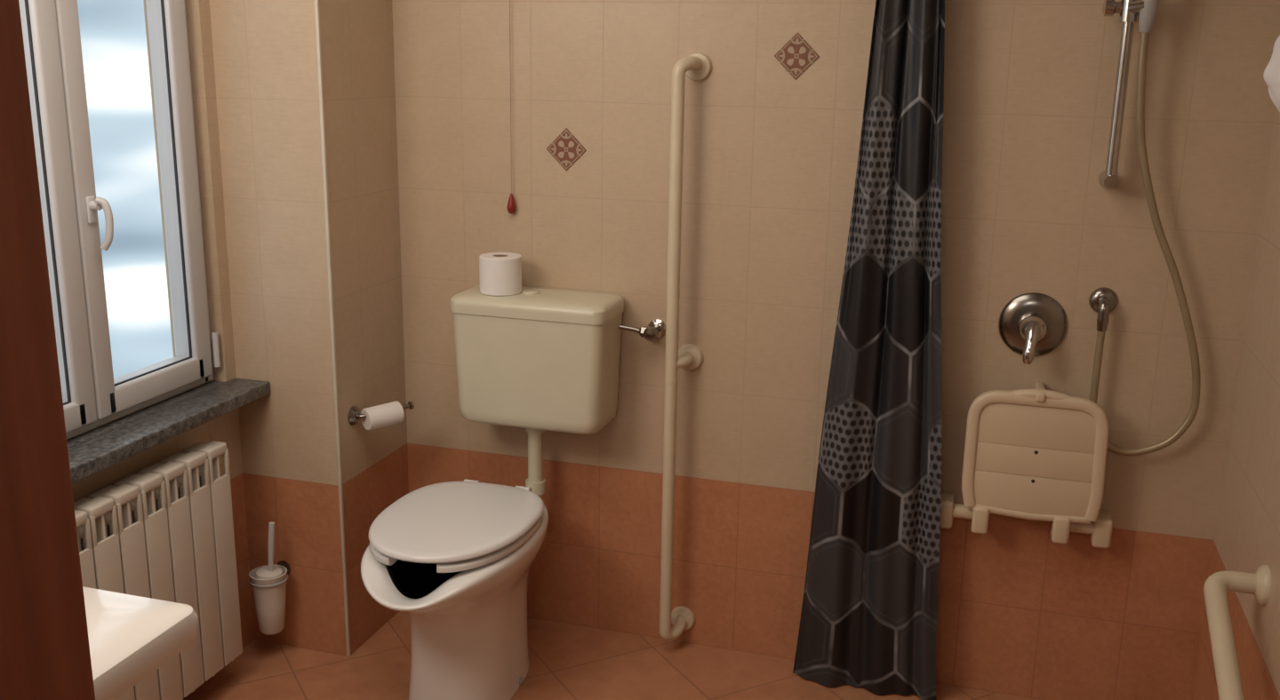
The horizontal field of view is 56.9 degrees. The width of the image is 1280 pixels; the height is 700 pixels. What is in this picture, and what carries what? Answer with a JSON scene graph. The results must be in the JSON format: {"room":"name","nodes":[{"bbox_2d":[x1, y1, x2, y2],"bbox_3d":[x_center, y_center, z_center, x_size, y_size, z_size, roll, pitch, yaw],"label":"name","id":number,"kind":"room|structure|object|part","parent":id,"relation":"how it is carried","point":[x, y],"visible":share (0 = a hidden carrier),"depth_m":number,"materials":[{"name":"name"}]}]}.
{"room":"accessible bathroom","nodes":[
{"label":"accessible bathroom","id":0,"kind":"room"},
{"bbox_2d":[72,0,255,648],"bbox_3d":[-1.377,-0.213,2.304,0.160,2.500,2.350,5,15,16],"label":"wall","id":1,"kind":"structure","parent":0,"point":[225,428],"depth_m":3.01,"materials":[{"name":"tile"}]},
{"bbox_2d":[18,0,270,484],"bbox_3d":[-1.234,-0.444,2.501,0.245,1.384,1.046,5,15,16],"label":"window","id":2,"kind":"structure","parent":1,"relation":"in","point":[109,421],"depth_m":2.66,"materials":[{"name":"white plastic"}]},
{"bbox_3d":[-1.316,-0.416,2.330,0.068,1.296,0.441,5,15,16],"label":"sash","id":3,"kind":"part","parent":2,"relation":"part of","materials":[{"name":"white plastic"}]},
{"bbox_3d":[-1.208,-0.309,2.599,0.008,0.060,0.024,5,15,16],"label":"handle","id":4,"kind":"part","parent":2,"relation":"part of","materials":[{"name":"white plastic"}]},
{"bbox_3d":[-1.184,-0.279,2.602,0.046,0.120,0.024,5,15,16],"label":"lever","id":5,"kind":"part","parent":2,"relation":"part of","materials":[{"name":"white plastic"}]},
{"bbox_3d":[-1.191,-0.516,2.730,0.068,1.296,0.416,5,15,16],"label":"sash","id":6,"kind":"part","parent":2,"relation":"part of","materials":[{"name":"white plastic"}]},
{"bbox_3d":[-1.271,-0.469,2.528,0.055,1.350,0.925,5,15,16],"label":"frame","id":7,"kind":"part","parent":2,"relation":"part of","materials":[{"name":"white plastic"}]},
{"bbox_3d":[-1.290,0.200,2.701,0.140,0.032,0.921,5,15,16],"label":"sill","id":8,"kind":"part","parent":2,"relation":"part of","materials":[{"name":"stone"}]},
{"bbox_3d":[-1.179,0.215,2.649,0.108,0.034,1.046,5,15,16],"label":"sill","id":9,"kind":"part","parent":2,"relation":"part of","materials":[{"name":"stone"}]},
{"bbox_2d":[73,440,242,699],"bbox_3d":[-1.193,0.597,2.707,0.113,0.598,0.728,5,15,16],"label":"radiator","id":10,"kind":"object","parent":1,"relation":"attached to","point":[164,532],"visible":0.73,"depth_m":2.81,"materials":[{"name":"metal"}]},
{"bbox_2d":[209,0,408,655],"bbox_3d":[-0.871,-0.422,3.159,0.300,2.500,0.373,5,15,16],"label":"wall pillar","id":11,"kind":"structure","parent":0,"point":[265,56],"depth_m":3.09,"materials":[{"name":"tile"}]},
{"bbox_2d":[248,560,290,634],"bbox_3d":[-0.998,0.677,3.207,0.101,0.173,0.123,5,15,16],"label":"toilet brush holder","id":12,"kind":"object","parent":11,"relation":"attached to","point":[269,596],"visible":0.87,"depth_m":3.17,"materials":[{"name":"white plastic"}]},
{"bbox_2d":[255,521,283,579],"bbox_3d":[-0.997,0.603,3.175,0.072,0.311,0.072,5,15,16],"label":"toilet brush","id":13,"kind":"object","parent":12,"relation":"in","point":[270,572],"visible":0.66,"depth_m":3.15,"materials":[{"name":"white plastic"}]},
{"bbox_3d":[-0.988,0.574,3.158,0.043,0.246,0.018,10,17,32],"label":"handle","id":14,"kind":"part","parent":13,"relation":"part of","materials":[{"name":"white plastic"}]},
{"bbox_3d":[-0.981,0.601,3.244,0.044,0.044,0.009,5,15,16],"label":"wall plate","id":15,"kind":"part","parent":12,"relation":"part of","materials":[{"name":"silver metal"}]},
{"bbox_2d":[314,0,351,656],"bbox_3d":[-0.782,-0.366,2.946,0.009,2.500,0.009,5,15,16],"label":"trim","id":16,"kind":"structure","parent":11,"relation":"attached to","point":[316,2],"depth_m":3.01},
{"bbox_2d":[347,401,414,425],"bbox_3d":[-0.700,0.169,3.191,0.188,0.052,0.045,-7,16,-27],"label":"paper holder","id":17,"kind":"object","parent":11,"relation":"attached to","point":[354,417],"visible":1,"depth_m":3.15,"materials":[{"name":"silver metal"}]},
{"bbox_3d":[-0.762,0.176,3.157,0.014,0.052,0.052,5,15,16],"label":"wall plate","id":18,"kind":"part","parent":17,"relation":"part of","materials":[{"name":"silver metal"}]},
{"bbox_2d":[360,400,404,431],"bbox_3d":[-0.695,0.177,3.188,0.102,0.064,0.060,-11,18,-38],"label":"toilet roll","id":19,"kind":"object","parent":17,"relation":"on","point":[390,413],"visible":0.99,"depth_m":3.17,"materials":[{"name":"paper"}]},
{"bbox_3d":[-0.693,0.166,3.189,0.160,0.019,0.027,-8,17,-33],"label":"arm","id":20,"kind":"part","parent":17,"relation":"part of","materials":[{"name":"silver metal"}]},
{"bbox_3d":[-0.628,0.152,3.238,0.014,0.022,0.022,-11,18,-38],"label":"arm","id":21,"kind":"part","parent":17,"relation":"part of","materials":[{"name":"silver metal"}]},
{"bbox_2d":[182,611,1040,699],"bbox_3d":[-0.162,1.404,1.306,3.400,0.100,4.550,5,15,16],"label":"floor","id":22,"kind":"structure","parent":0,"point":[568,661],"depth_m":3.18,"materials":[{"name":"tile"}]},
{"bbox_2d":[360,479,548,699],"bbox_3d":[-0.458,0.651,3.021,0.395,0.503,0.664,5,15,16],"label":"toilet","id":23,"kind":"object","parent":22,"relation":"on","point":[456,557],"visible":1,"depth_m":2.91,"materials":[{"name":"white ceramic"}]},
{"bbox_3d":[-0.467,0.598,2.975,0.276,0.268,0.454,5,15,16],"label":"bowl interior","id":24,"kind":"part","parent":23,"relation":"part of","materials":[{"name":"black ceramic"}]},
{"bbox_3d":[-0.460,0.447,2.951,0.380,0.021,0.465,5,15,16],"label":"seat","id":25,"kind":"part","parent":23,"relation":"part of","materials":[{"name":"white plastic"}]},
{"bbox_3d":[-0.461,0.422,2.941,0.388,0.020,0.497,5,15,16],"label":"lid","id":26,"kind":"part","parent":23,"relation":"part of","materials":[{"name":"white plastic"}]},
{"bbox_2d":[392,0,1279,699],"bbox_3d":[0.241,-0.385,3.086,2.714,2.500,0.120,5,15,16],"label":"wall","id":27,"kind":"structure","parent":0,"point":[770,156],"depth_m":3.02,"materials":[{"name":"tile"}]},
{"bbox_2d":[507,0,515,214],"bbox_3d":[-0.338,-0.951,3.046,0.070,1.202,0.031,5,15,16],"label":"pull cord","id":28,"kind":"object","parent":27,"relation":"attached to","point":[511,206],"visible":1,"depth_m":3.18,"materials":[{"name":"red plastic"}]},
{"bbox_3d":[-0.338,-0.928,3.054,0.002,1.050,0.002,12,18,38],"label":"cord","id":29,"kind":"part","parent":28,"relation":"part of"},
{"bbox_2d":[449,285,623,434],"bbox_3d":[-0.275,0.019,3.171,0.433,0.357,0.204,5,15,16],"label":"cistern","id":30,"kind":"object","parent":27,"relation":"attached to","point":[535,357],"visible":0.96,"depth_m":3.08,"materials":[{"name":"beige plastic"}]},
{"bbox_2d":[479,252,521,295],"bbox_3d":[-0.370,-0.202,3.134,0.112,0.098,0.112,5,15,16],"label":"toilet roll","id":31,"kind":"object","parent":30,"relation":"on","point":[500,273],"visible":1,"depth_m":3.09,"materials":[{"name":"paper"}]},
{"bbox_2d":[525,428,545,498],"bbox_3d":[-0.295,0.322,3.244,0.056,0.270,0.082,10,17,32],"label":"pipe","id":32,"kind":"object","parent":30,"relation":"attached to","point":[535,480],"visible":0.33,"depth_m":3.24,"materials":[{"name":"beige plastic"}]},
{"bbox_3d":[-0.272,-0.125,3.135,0.433,0.048,0.204,5,15,16],"label":"tank lid","id":33,"kind":"part","parent":30,"relation":"part of","materials":[{"name":"beige plastic"}]},
{"bbox_2d":[546,128,586,170],"bbox_3d":[-0.195,-0.530,3.121,0.113,0.113,0.003,5,15,16],"label":"decorative tile","id":34,"kind":"object","parent":27,"relation":"attached to","point":[565,148],"depth_m":3.12,"materials":[{"name":"brown tile"}]},
{"bbox_2d":[618,319,665,341],"bbox_3d":[0.004,-0.051,3.137,0.117,0.052,0.078,5,15,16],"label":"valve","id":35,"kind":"object","parent":27,"relation":"attached to","point":[656,329],"visible":0.98,"depth_m":3.13,"materials":[{"name":"silver metal"}]},
{"bbox_2d":[659,52,711,641],"bbox_3d":[0.114,0.035,3.111,0.082,1.592,0.103,5,15,16],"label":"grab rail","id":36,"kind":"object","parent":27,"relation":"attached to","point":[697,67],"visible":1,"depth_m":3.07,"materials":[{"name":"beige plastic"}]},
{"bbox_3d":[0.112,0.030,3.110,0.041,0.029,0.090,12,18,36],"label":"support arm","id":37,"kind":"part","parent":36,"relation":"part of","materials":[{"name":"beige plastic"}]},
{"bbox_2d":[774,32,819,79],"bbox_3d":[0.384,-0.720,2.893,0.113,0.113,0.003,5,15,16],"label":"decorative tile","id":38,"kind":"object","parent":27,"relation":"attached to","point":[796,55],"depth_m":2.89,"materials":[{"name":"brown tile"}]},
{"bbox_2d":[940,382,1112,549],"bbox_3d":[0.957,0.276,2.906,0.415,0.393,0.109,5,15,16],"label":"shower seat","id":39,"kind":"object","parent":27,"relation":"attached to","point":[1038,453],"visible":0.97,"depth_m":2.86,"materials":[{"name":"beige plastic"}]},
{"bbox_3d":[0.958,0.267,2.869,0.280,0.276,0.017,5,15,16],"label":"seat panel","id":40,"kind":"part","parent":39,"relation":"part of","materials":[{"name":"beige plastic"}]},
{"bbox_3d":[0.958,0.262,2.868,0.329,0.322,0.032,5,15,16],"label":"frame","id":41,"kind":"part","parent":39,"relation":"part of","materials":[{"name":"beige plastic"}]},
{"bbox_2d":[998,292,1067,364],"bbox_3d":[0.942,-0.050,2.829,0.160,0.160,0.108,5,15,16],"label":"shower mixer","id":42,"kind":"object","parent":27,"relation":"attached to","point":[1031,324],"visible":1,"depth_m":2.85,"materials":[{"name":"silver metal"}]},
{"bbox_3d":[0.935,-0.018,2.816,0.039,0.098,0.065,5,15,16],"label":"lever","id":43,"kind":"part","parent":42,"relation":"part of","materials":[{"name":"silver metal"}]},
{"bbox_2d":[1088,287,1118,331],"bbox_3d":[1.097,-0.096,2.795,0.064,0.096,0.059,5,15,16],"label":"wall outlet","id":44,"kind":"object","parent":27,"relation":"attached to","point":[1103,300],"visible":1,"depth_m":2.80,"materials":[{"name":"silver metal"}]},
{"bbox_2d":[1098,0,1143,190],"bbox_3d":[1.078,-0.682,2.628,0.105,0.653,0.110,5,15,16],"label":"slide bar","id":45,"kind":"object","parent":27,"relation":"attached to","point":[1128,11],"visible":0.97,"depth_m":2.63,"materials":[{"name":"silver metal"}]},
{"bbox_2d":[1138,0,1159,32],"bbox_3d":[1.108,-0.823,2.501,0.089,0.289,0.101,11,18,35],"label":"shower","id":46,"kind":"object","parent":45,"relation":"attached to","point":[1148,14],"visible":1,"depth_m":2.56,"materials":[{"name":"grey plastic"}]},
{"bbox_2d":[1089,32,1200,455],"bbox_3d":[1.195,-0.221,2.694,0.240,0.995,0.061,5,15,16],"label":"shower hose","id":47,"kind":"object","parent":46,"relation":"hanging from","point":[1191,415],"visible":0.82,"depth_m":2.72,"materials":[{"name":"silver metal"}]},
{"bbox_3d":[0.919,-1.005,2.584,1.006,0.054,0.132,5,15,16],"label":"curtain rod","id":48,"kind":"object","parent":27,"relation":"attached to","visible":0},
{"bbox_2d":[792,0,944,699],"bbox_3d":[0.605,-0.051,2.880,0.379,1.954,0.050,5,15,16],"label":"shower curtain","id":49,"kind":"object","parent":48,"relation":"hanging from","point":[868,620],"visible":1,"depth_m":2.92,"materials":[{"name":"fabric"}]},
{"bbox_2d":[1190,108,1279,699],"bbox_3d":[1.124,0.014,1.580,0.120,2.500,2.350,5,15,16],"label":"wall","id":50,"kind":"structure","parent":0,"point":[1246,538],"depth_m":2.54,"materials":[{"name":"tile"}]},
{"bbox_2d":[1203,565,1271,699],"bbox_3d":[1.099,0.626,2.112,0.117,0.280,0.660,5,15,16],"label":"grab bar","id":51,"kind":"object","parent":50,"relation":"attached to","point":[1216,587],"visible":1,"depth_m":2.27,"materials":[{"name":"beige plastic"}]},
{"bbox_3d":[1.231,-0.617,2.116,0.086,0.041,0.010,5,15,16],"label":"wall hook","id":52,"kind":"object","parent":50,"relation":"attached to","visible":0},
{"bbox_2d":[1263,35,1279,112],"bbox_3d":[1.205,-0.519,2.149,0.118,0.185,0.128,-1,14,-8],"label":"hanging cloth","id":53,"kind":"object","parent":52,"relation":"hanging from","point":[1271,75],"visible":1,"depth_m":2.15,"materials":[{"name":"white fabric"}]},
{"bbox_3d":[-0.443,0.163,0.895,2.474,2.500,0.100,5,15,16],"label":"wall","id":54,"kind":"structure","parent":0,"visible":0},
{"bbox_2d":[0,0,95,699],"bbox_3d":[-0.037,0.347,0.805,1.147,2.200,0.142,5,15,16],"label":"door","id":55,"kind":"structure","parent":54,"relation":"in","point":[44,647],"depth_m":0.90,"materials":[{"name":"red wood"}]},
{"bbox_2d":[82,586,198,699],"bbox_3d":[-1.075,0.435,1.559,0.692,0.203,0.650,5,15,16],"label":"basin","id":56,"kind":"object","parent":54,"relation":"attached to","point":[131,637],"visible":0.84,"depth_m":1.68,"materials":[{"name":"white ceramic"}]}
]}

